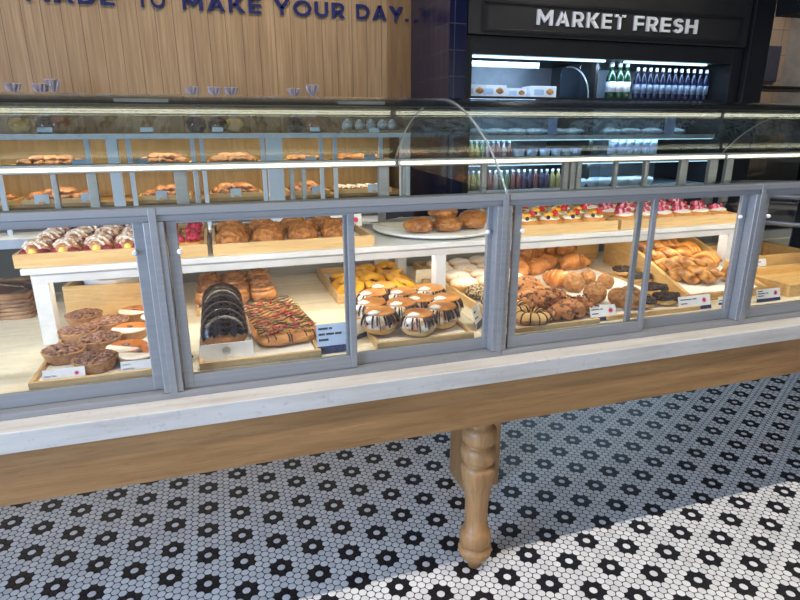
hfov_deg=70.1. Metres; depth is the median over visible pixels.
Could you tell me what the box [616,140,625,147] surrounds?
tub
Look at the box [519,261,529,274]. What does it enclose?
croissant
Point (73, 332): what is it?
tart
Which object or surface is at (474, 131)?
pack
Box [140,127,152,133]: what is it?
price card
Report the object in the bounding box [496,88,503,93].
picture
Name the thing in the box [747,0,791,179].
tiled wall
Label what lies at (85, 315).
tart
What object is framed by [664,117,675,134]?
sign
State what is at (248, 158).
bread roll
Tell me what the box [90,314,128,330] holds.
tart
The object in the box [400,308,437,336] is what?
bun
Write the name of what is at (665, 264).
glazed twist
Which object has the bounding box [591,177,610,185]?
salad bowl
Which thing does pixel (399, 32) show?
trim
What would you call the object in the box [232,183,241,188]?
bread roll
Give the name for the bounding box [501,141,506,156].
juice bottle
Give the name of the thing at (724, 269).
roll
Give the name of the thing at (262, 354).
wooden tray
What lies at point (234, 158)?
bread roll
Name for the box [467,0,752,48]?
fascia
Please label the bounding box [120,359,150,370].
price card
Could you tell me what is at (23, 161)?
bread roll
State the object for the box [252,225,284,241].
bun
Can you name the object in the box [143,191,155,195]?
bread roll
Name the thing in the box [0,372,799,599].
floor
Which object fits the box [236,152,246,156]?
bread roll
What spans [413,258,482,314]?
wooden tray
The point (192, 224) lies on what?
tart
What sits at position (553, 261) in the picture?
croissant
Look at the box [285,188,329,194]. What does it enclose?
tray
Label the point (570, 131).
pack
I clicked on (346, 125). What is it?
jar
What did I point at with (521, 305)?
doughnut
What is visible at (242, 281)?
cinnamon roll
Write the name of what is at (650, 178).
salad bowl
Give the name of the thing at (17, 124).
bread bag
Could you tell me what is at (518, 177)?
juice bottle
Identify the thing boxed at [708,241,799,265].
wooden crate
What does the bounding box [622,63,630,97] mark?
bottle
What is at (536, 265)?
croissant
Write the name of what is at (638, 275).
doughnut
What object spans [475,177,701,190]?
shelf
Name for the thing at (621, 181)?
salad bowl
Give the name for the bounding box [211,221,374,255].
wooden tray
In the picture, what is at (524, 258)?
croissant
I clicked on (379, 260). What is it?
price card
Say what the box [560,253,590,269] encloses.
croissant
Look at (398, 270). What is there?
doughnut
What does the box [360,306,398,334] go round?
bun
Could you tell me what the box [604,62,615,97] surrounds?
bottle
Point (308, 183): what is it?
bread roll
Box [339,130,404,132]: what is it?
cardboard tray
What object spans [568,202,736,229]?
wooden tray
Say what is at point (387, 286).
bun
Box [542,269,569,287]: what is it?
croissant
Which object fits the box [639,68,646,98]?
water bottle
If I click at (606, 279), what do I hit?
bun
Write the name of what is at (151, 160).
bread roll
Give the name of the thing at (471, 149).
juice bottle
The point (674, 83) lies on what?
water bottle
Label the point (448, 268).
doughnut
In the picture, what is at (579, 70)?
fridge
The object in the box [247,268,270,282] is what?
pain au chocolat
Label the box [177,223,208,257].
wooden tray
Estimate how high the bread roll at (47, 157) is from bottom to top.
0.048 m
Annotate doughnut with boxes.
[200,308,247,344]
[201,288,243,309]
[201,294,244,316]
[201,301,245,323]
[202,282,241,300]
[329,273,356,281]
[332,275,359,288]
[336,280,364,294]
[355,263,375,271]
[355,269,375,281]
[359,272,385,289]
[364,280,374,288]
[375,261,396,273]
[380,268,402,280]
[385,272,409,280]
[390,277,416,287]
[426,260,449,268]
[446,265,454,271]
[446,270,470,282]
[448,258,470,266]
[450,276,477,291]
[453,262,477,271]
[465,284,483,299]
[468,255,484,264]
[468,268,483,277]
[475,274,483,283]
[476,261,484,268]
[507,299,529,312]
[516,307,550,325]
[612,265,628,275]
[627,271,652,282]
[645,296,656,307]
[647,282,668,294]
[652,291,679,304]
[653,290,680,296]
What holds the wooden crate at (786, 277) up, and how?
on the display case at (738, 306)
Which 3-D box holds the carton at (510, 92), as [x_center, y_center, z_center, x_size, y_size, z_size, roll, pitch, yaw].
[0.858,-1.570,4.329,0.176,0.068,0.117,-5,18,-17]
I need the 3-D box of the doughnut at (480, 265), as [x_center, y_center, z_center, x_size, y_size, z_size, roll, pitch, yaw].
[0.397,-0.148,2.587,0.111,0.052,0.111,-16,23,-42]
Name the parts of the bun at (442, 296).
cookie lid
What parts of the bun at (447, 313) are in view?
cookie lid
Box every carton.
[471,84,486,95]
[480,85,506,95]
[506,88,526,96]
[522,86,556,96]
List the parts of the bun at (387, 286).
cookie lid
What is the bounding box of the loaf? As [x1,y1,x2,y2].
[0,278,32,294]
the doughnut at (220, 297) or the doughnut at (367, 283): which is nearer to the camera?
the doughnut at (220, 297)
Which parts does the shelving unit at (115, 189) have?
post, panel, panel, post, post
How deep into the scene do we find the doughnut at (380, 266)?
2.60 m
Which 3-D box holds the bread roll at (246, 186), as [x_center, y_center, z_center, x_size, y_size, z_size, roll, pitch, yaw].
[-1.107,-0.812,4.077,0.116,0.053,0.094,2,17,8]
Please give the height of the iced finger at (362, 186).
0.037 m
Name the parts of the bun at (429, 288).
cookie lid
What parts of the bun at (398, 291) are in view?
cookie lid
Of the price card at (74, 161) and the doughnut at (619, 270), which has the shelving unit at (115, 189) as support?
the price card at (74, 161)
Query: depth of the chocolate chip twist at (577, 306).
1.94 m
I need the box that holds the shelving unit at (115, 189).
[0,133,410,277]
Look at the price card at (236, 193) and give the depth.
3.98 m
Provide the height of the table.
0.810 m
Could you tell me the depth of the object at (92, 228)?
1.98 m
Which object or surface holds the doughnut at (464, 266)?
on the wooden tray at (467, 301)
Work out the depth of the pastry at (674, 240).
2.68 m
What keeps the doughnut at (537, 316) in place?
on the wooden tray at (585, 320)
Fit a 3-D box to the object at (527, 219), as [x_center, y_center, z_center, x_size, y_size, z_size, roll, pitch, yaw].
[0.499,-0.318,2.245,0.096,0.068,0.121,8,19,26]
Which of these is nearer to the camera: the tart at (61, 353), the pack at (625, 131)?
the tart at (61, 353)
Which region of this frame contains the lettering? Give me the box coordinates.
[26,0,408,21]
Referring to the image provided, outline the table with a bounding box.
[0,317,799,568]
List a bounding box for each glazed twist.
[631,240,677,251]
[642,247,691,261]
[653,255,707,271]
[667,265,724,283]
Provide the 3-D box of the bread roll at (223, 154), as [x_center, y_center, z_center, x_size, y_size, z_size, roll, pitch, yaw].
[-1.216,-1.009,3.994,0.101,0.048,0.085,0,17,0]
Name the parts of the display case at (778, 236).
sill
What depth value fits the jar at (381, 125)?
4.30 m
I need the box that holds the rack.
[751,86,799,229]
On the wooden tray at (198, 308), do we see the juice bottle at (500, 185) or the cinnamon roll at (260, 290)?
the cinnamon roll at (260, 290)
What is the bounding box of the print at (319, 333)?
[318,332,341,335]
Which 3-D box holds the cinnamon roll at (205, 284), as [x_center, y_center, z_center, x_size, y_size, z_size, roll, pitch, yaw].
[-0.744,-0.042,2.227,0.100,0.066,0.102,7,18,23]
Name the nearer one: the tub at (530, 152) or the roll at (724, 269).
the roll at (724, 269)
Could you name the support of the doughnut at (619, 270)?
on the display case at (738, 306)
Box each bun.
[215,227,249,243]
[216,220,242,232]
[224,223,251,238]
[248,219,272,233]
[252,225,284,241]
[257,221,285,235]
[280,217,303,232]
[287,224,318,239]
[288,219,317,231]
[312,216,329,230]
[319,217,341,231]
[320,223,342,237]
[356,288,388,302]
[356,297,386,318]
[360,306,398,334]
[370,281,396,293]
[386,297,418,324]
[387,287,416,299]
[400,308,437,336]
[403,217,433,231]
[408,293,434,307]
[416,283,445,294]
[426,301,459,328]
[428,209,457,217]
[433,292,463,311]
[434,216,462,230]
[457,213,485,227]
[459,209,486,218]
[508,275,542,292]
[517,283,544,300]
[563,272,584,291]
[580,270,595,283]
[583,281,606,302]
[597,273,614,288]
[608,287,620,306]
[618,286,640,308]
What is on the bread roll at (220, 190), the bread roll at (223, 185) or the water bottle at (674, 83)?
the bread roll at (223, 185)
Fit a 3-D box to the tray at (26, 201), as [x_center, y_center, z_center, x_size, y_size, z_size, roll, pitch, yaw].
[-2.248,-0.669,3.784,0.400,0.030,0.240,-5,18,-17]
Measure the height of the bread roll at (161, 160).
0.051 m
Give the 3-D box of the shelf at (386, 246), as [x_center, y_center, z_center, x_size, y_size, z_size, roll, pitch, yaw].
[0.105,-0.170,2.374,2.757,0.248,0.560,-5,18,-17]
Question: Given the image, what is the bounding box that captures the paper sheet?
[368,216,463,230]
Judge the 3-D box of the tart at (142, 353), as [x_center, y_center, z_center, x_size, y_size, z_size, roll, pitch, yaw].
[-0.734,0.157,1.609,0.116,0.040,0.114,-12,20,-34]
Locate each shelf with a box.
[0,186,398,208]
[20,221,734,345]
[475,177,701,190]
[751,149,799,151]
[762,86,799,92]
[764,225,791,229]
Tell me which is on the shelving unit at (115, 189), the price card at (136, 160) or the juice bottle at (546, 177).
the price card at (136, 160)
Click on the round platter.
(462, 232)
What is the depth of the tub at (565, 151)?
4.54 m
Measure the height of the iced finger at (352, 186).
0.037 m
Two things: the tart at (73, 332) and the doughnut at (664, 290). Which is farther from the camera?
the doughnut at (664, 290)
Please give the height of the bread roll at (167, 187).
0.054 m
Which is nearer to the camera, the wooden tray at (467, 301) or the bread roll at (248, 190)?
the wooden tray at (467, 301)
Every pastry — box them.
[243,295,316,346]
[659,238,677,244]
[676,241,701,254]
[692,250,721,267]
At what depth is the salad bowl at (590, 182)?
4.66 m
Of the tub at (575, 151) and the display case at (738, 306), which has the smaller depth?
the display case at (738, 306)
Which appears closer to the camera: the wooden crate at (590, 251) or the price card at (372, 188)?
the wooden crate at (590, 251)
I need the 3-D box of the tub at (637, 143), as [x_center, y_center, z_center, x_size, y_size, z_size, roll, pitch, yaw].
[1.973,-1.312,4.748,0.084,0.080,0.084,-5,18,-17]
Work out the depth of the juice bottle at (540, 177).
4.55 m
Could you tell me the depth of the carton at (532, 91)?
4.33 m
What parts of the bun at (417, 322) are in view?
cookie lid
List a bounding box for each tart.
[40,341,86,365]
[57,323,98,341]
[64,308,102,324]
[70,349,117,374]
[79,330,121,350]
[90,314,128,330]
[105,339,147,361]
[110,322,146,340]
[117,305,143,321]
[117,345,149,361]
[178,233,203,244]
[181,222,204,233]
[182,227,203,239]
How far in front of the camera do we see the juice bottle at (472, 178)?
4.38 m
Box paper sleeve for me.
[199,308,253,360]
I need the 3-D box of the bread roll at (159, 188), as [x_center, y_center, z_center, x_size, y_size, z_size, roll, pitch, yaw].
[-1.633,-0.760,3.916,0.085,0.048,0.100,10,20,31]
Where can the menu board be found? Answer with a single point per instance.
(774, 53)
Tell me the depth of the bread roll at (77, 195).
3.72 m
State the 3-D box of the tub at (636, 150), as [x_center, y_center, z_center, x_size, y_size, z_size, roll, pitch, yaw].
[1.973,-1.231,4.772,0.084,0.080,0.084,-5,18,-17]
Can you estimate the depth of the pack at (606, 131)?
4.62 m
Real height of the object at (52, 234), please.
0.060 m
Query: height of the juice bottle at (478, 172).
0.148 m
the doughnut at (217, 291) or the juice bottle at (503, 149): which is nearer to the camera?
the doughnut at (217, 291)
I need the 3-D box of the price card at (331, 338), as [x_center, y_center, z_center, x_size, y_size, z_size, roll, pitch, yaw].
[-0.202,0.113,1.705,0.096,0.091,0.022,-5,18,-17]
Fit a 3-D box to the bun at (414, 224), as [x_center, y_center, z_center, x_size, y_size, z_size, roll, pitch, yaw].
[0.070,-0.288,2.147,0.120,0.053,0.116,-4,17,-13]
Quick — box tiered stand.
[706,180,799,247]
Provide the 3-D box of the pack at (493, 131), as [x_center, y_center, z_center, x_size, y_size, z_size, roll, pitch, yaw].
[0.743,-1.292,4.376,0.201,0.058,0.141,-4,17,-12]
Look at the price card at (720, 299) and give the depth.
2.16 m
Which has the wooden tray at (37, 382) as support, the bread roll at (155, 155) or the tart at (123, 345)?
the tart at (123, 345)
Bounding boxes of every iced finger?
[338,184,349,188]
[346,184,359,188]
[356,183,367,188]
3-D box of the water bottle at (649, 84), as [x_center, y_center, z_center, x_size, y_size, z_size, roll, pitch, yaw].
[2.029,-1.759,4.644,0.055,0.245,0.054,3,17,9]
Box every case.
[0,91,512,420]
[83,277,139,284]
[396,98,799,354]
[712,151,799,245]
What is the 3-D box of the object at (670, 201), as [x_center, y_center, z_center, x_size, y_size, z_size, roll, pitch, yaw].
[1.331,-0.464,2.741,0.090,0.060,0.116,13,21,37]
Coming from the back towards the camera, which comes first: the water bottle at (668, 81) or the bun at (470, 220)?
the water bottle at (668, 81)
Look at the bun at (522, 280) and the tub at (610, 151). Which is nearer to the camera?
the bun at (522, 280)
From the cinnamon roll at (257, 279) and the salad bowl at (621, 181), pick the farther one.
the salad bowl at (621, 181)
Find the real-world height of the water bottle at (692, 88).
0.245 m
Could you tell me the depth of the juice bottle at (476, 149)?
4.32 m
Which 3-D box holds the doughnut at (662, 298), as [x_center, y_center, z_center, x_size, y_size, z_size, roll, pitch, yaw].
[0.992,-0.006,2.122,0.104,0.048,0.075,-2,17,-5]
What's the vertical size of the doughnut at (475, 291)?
0.056 m
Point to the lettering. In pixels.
(102, 2)
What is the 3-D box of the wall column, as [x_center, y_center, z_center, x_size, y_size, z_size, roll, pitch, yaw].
[0.259,-1.490,4.435,0.128,3.300,0.910,-5,18,-17]
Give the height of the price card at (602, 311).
0.052 m
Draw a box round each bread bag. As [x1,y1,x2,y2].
[3,83,32,133]
[30,83,53,132]
[43,79,72,132]
[185,86,206,132]
[207,86,226,131]
[224,87,244,132]
[286,88,305,132]
[305,84,323,131]
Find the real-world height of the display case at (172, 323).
0.794 m
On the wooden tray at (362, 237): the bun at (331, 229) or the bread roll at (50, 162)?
the bun at (331, 229)
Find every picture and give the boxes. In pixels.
[476,87,483,93]
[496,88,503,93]
[546,89,553,94]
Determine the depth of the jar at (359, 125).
4.25 m
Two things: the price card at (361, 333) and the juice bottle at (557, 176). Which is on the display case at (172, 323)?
the price card at (361, 333)
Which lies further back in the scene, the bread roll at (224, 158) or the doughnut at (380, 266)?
the bread roll at (224, 158)
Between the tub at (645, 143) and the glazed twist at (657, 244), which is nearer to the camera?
the glazed twist at (657, 244)
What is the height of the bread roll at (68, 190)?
0.056 m
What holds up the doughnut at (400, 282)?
in the wooden tray at (323, 274)
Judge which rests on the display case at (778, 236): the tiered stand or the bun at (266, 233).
the tiered stand
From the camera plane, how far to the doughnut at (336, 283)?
2.35 m
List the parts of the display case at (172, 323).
sliding door, post, sill, curved glass, rail, sliding door, sliding door, edge trim, post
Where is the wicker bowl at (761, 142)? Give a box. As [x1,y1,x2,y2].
[752,135,785,150]
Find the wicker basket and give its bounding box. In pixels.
[0,276,36,320]
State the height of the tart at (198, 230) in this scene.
0.056 m
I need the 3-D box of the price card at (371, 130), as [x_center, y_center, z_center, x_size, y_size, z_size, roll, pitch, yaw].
[-0.193,-1.258,4.223,0.077,0.034,0.010,-5,18,-17]
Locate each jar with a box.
[342,119,351,129]
[355,119,364,129]
[366,119,375,129]
[377,119,386,129]
[387,119,396,129]
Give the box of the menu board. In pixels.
[763,46,781,81]
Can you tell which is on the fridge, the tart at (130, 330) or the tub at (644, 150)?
the tub at (644, 150)
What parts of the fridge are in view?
panel, panel, ticket rail, ticket rail, ticket rail, ticket rail, panel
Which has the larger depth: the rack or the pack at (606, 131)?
the rack
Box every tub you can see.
[513,149,524,155]
[526,149,537,155]
[539,149,550,155]
[551,149,561,155]
[561,148,571,155]
[571,148,581,154]
[607,148,616,154]
[608,140,617,147]
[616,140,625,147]
[616,148,625,154]
[624,140,633,147]
[624,148,633,153]
[632,140,641,147]
[632,148,641,153]
[640,139,649,146]
[640,148,649,153]
[648,139,657,146]
[648,148,657,153]
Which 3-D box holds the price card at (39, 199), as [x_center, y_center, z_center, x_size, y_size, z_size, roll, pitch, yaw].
[-2.284,-0.640,3.631,0.083,0.060,0.032,-5,18,-17]
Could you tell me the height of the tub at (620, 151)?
0.080 m
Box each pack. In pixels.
[470,128,489,134]
[487,128,508,134]
[506,128,527,134]
[526,128,547,134]
[546,128,566,134]
[564,128,583,134]
[599,128,620,134]
[619,128,640,134]
[641,128,662,133]
[663,128,684,133]
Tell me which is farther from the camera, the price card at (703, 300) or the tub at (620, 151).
the tub at (620, 151)
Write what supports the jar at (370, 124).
on the cardboard tray at (340, 131)
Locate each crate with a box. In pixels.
[62,280,142,315]
[510,244,598,259]
[603,237,767,299]
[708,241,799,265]
[755,263,799,296]
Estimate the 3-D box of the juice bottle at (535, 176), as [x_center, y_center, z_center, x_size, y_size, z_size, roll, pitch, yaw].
[1.079,-0.968,4.553,0.049,0.148,0.047,8,19,26]
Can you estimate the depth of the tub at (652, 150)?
4.78 m
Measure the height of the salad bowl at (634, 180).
0.070 m
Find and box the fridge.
[462,35,743,211]
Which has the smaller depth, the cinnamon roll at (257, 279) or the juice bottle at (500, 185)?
the cinnamon roll at (257, 279)
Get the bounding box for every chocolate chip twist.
[522,285,570,308]
[545,293,599,320]
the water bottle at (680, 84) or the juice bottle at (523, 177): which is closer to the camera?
the juice bottle at (523, 177)
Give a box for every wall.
[0,0,387,133]
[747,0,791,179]
[763,18,799,225]
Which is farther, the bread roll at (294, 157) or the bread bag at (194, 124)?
the bread roll at (294, 157)
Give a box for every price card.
[34,194,49,204]
[37,127,52,133]
[42,366,85,379]
[72,159,86,163]
[81,193,90,202]
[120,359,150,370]
[134,158,147,162]
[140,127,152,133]
[156,191,166,199]
[212,127,222,132]
[230,188,241,197]
[305,156,315,159]
[310,127,319,132]
[312,186,320,194]
[316,322,345,353]
[330,214,361,230]
[356,319,366,339]
[364,155,375,158]
[368,184,377,192]
[369,128,378,132]
[374,259,387,263]
[386,211,413,219]
[416,269,430,283]
[472,303,481,329]
[589,304,615,320]
[678,294,710,308]
[718,297,722,304]
[756,287,780,302]
[758,258,765,266]
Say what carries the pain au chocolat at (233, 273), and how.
on the wooden tray at (198, 308)
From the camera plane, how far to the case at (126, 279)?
2.05 m
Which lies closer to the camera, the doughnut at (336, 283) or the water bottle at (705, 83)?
the doughnut at (336, 283)
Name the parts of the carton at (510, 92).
blue panel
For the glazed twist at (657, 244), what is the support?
in the crate at (619, 253)
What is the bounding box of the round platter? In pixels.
[373,216,485,238]
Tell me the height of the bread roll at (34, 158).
0.048 m
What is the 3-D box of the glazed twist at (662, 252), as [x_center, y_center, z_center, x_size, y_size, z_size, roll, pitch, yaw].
[1.182,-0.196,2.534,0.218,0.082,0.082,0,17,-1]
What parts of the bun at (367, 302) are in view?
cookie lid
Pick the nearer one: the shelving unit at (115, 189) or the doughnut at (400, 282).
the doughnut at (400, 282)
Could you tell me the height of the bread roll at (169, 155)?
0.053 m
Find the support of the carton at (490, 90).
on the fridge
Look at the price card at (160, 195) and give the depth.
3.84 m
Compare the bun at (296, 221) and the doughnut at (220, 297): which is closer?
the doughnut at (220, 297)
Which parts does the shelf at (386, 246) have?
leg, shelf, leg, leg, leg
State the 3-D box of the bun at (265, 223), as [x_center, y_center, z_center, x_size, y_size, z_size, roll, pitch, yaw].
[-0.470,-0.255,2.072,0.111,0.063,0.110,0,17,0]
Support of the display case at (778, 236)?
on the table
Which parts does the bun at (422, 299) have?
cookie lid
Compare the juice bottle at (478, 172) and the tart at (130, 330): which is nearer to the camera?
the tart at (130, 330)
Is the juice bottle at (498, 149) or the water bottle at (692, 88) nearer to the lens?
the juice bottle at (498, 149)
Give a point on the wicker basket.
(17, 306)
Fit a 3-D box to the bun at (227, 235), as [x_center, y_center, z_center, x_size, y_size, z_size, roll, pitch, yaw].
[-0.565,-0.211,1.924,0.112,0.064,0.112,7,18,22]
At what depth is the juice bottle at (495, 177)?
4.43 m
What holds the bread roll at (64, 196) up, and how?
on the tray at (26, 201)
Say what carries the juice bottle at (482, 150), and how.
on the fridge
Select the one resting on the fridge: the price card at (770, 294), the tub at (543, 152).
the tub at (543, 152)
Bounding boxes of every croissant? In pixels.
[519,254,530,262]
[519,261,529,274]
[520,248,543,258]
[527,258,549,274]
[538,254,559,269]
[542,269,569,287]
[544,247,556,254]
[555,246,576,256]
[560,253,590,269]
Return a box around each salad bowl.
[580,177,597,186]
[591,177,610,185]
[609,176,629,185]
[622,176,640,184]
[638,176,653,184]
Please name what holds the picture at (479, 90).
attached to the carton at (476, 90)
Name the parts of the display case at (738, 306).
sill, sliding door, curved glass, rail, sliding door, post, edge trim, sliding door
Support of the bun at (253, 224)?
on the wooden tray at (362, 237)
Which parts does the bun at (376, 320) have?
cookie lid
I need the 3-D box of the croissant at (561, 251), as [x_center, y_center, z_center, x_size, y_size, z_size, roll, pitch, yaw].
[0.825,-0.259,2.848,0.083,0.069,0.153,15,23,41]
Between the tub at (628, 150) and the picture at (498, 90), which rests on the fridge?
the tub at (628, 150)
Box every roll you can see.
[6,194,16,199]
[15,159,32,164]
[28,155,42,161]
[28,192,42,198]
[32,160,43,164]
[42,189,51,194]
[43,155,57,161]
[44,160,54,164]
[54,160,64,163]
[56,155,68,161]
[61,187,77,193]
[61,193,74,198]
[73,193,80,197]
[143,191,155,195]
[147,153,159,157]
[148,158,158,162]
[154,186,164,190]
[158,153,166,158]
[158,157,167,162]
[164,185,175,190]
[166,152,177,158]
[173,157,187,161]
[195,289,205,305]
[196,280,218,290]
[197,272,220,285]
[210,156,221,161]
[216,187,228,193]
[218,183,232,189]
[220,152,230,156]
[220,156,228,161]
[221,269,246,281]
[225,277,248,289]
[228,156,240,160]
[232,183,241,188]
[234,285,249,302]
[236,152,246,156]
[240,183,252,189]
[246,157,255,160]
[246,188,256,191]
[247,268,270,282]
[249,276,272,290]
[250,282,276,301]
[290,155,301,159]
[307,182,316,186]
[338,154,351,158]
[721,266,727,280]
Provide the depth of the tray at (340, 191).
4.25 m
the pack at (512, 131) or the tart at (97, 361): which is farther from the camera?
the pack at (512, 131)
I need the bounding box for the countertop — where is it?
[0,317,799,454]
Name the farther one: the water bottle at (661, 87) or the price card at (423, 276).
the water bottle at (661, 87)
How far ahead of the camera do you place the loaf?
2.08 m
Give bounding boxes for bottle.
[468,171,469,190]
[469,141,473,156]
[470,171,475,190]
[474,141,479,156]
[476,171,479,190]
[479,141,484,156]
[485,141,489,156]
[487,170,492,189]
[490,141,495,156]
[492,170,498,189]
[496,141,500,156]
[498,170,503,189]
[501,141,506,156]
[504,170,509,189]
[506,141,511,156]
[509,170,515,188]
[515,170,520,188]
[520,170,526,188]
[526,169,532,188]
[532,169,537,188]
[538,169,543,187]
[543,169,549,187]
[549,169,554,187]
[555,169,560,187]
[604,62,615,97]
[614,63,623,97]
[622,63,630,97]
[632,67,640,98]
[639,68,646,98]
[645,68,652,98]
[651,68,658,98]
[657,68,664,98]
[663,68,671,98]
[669,69,677,98]
[676,69,683,98]
[682,69,689,98]
[688,69,695,99]
[694,70,702,99]
[700,70,708,99]
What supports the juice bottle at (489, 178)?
on the fridge
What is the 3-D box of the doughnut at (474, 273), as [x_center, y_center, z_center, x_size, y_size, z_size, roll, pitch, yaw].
[0.347,-0.109,2.457,0.112,0.052,0.112,5,17,16]
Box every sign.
[548,117,557,134]
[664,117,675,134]
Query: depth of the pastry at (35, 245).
1.73 m
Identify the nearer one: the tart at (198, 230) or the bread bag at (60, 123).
the tart at (198, 230)
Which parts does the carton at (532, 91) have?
blue panel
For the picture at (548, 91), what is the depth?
4.34 m
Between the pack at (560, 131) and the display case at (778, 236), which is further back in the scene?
the pack at (560, 131)
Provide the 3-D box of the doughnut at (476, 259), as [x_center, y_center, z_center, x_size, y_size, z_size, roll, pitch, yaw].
[0.380,-0.182,2.697,0.118,0.055,0.118,11,20,32]
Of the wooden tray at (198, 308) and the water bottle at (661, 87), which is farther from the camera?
the water bottle at (661, 87)
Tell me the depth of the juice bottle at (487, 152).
4.35 m
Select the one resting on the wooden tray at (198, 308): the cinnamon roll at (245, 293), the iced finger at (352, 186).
the cinnamon roll at (245, 293)
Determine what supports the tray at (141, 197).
on the shelving unit at (115, 189)
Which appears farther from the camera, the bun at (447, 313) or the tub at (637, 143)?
the tub at (637, 143)
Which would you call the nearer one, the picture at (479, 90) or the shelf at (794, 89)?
the picture at (479, 90)
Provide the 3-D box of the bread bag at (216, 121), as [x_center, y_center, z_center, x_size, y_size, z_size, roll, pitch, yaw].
[-1.278,-1.325,3.976,0.141,0.304,0.122,-1,17,-2]
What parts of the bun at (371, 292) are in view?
cookie lid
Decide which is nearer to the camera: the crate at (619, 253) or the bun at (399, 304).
the bun at (399, 304)
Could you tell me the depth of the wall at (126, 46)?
4.15 m
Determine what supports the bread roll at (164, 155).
on the bread roll at (161, 160)
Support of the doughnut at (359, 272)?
in the wooden tray at (323, 274)
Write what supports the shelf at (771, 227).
attached to the rack
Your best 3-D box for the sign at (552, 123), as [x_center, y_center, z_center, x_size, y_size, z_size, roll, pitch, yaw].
[1.171,-1.334,4.377,0.076,0.135,0.003,-5,18,-17]
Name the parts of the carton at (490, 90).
blue panel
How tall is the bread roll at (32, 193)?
0.056 m
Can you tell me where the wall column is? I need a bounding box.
[410,0,467,216]
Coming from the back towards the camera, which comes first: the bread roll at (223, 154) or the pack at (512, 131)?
the pack at (512, 131)
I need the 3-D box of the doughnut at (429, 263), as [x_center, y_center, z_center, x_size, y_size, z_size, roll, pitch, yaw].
[0.175,-0.162,2.635,0.112,0.052,0.112,3,17,12]
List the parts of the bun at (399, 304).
cookie lid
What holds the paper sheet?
on the round platter
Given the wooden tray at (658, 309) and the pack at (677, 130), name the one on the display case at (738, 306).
the wooden tray at (658, 309)
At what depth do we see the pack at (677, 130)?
4.81 m
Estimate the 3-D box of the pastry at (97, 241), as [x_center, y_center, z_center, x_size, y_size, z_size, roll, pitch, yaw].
[-0.957,-0.176,1.815,0.092,0.063,0.144,-7,18,-22]
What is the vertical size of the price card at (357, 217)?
0.068 m
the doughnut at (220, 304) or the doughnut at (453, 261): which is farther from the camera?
the doughnut at (453, 261)
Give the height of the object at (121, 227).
0.060 m
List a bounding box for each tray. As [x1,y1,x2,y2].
[0,196,24,205]
[12,248,136,268]
[21,197,81,204]
[28,321,151,390]
[138,191,192,200]
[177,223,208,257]
[196,279,277,315]
[199,305,321,370]
[210,189,262,197]
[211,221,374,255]
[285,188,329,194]
[317,264,418,303]
[332,187,391,193]
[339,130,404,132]
[344,302,473,348]
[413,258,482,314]
[480,206,618,235]
[506,312,599,332]
[529,263,700,320]
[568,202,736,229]
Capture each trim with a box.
[387,0,410,195]
[727,0,776,201]
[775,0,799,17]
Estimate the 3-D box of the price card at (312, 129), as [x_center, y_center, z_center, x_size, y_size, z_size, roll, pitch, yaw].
[-0.607,-1.212,4.065,0.072,0.039,0.012,-5,18,-17]
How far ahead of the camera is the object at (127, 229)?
1.92 m
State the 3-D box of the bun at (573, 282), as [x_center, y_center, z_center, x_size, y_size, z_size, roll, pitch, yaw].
[0.703,-0.075,2.303,0.086,0.077,0.090,-7,18,-21]
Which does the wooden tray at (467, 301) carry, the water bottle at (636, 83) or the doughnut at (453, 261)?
the doughnut at (453, 261)
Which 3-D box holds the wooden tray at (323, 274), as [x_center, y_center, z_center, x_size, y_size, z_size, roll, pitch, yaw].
[-0.141,-0.078,2.439,0.350,0.036,0.460,-5,18,-17]
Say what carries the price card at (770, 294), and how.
on the display case at (738, 306)
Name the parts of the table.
support post, leg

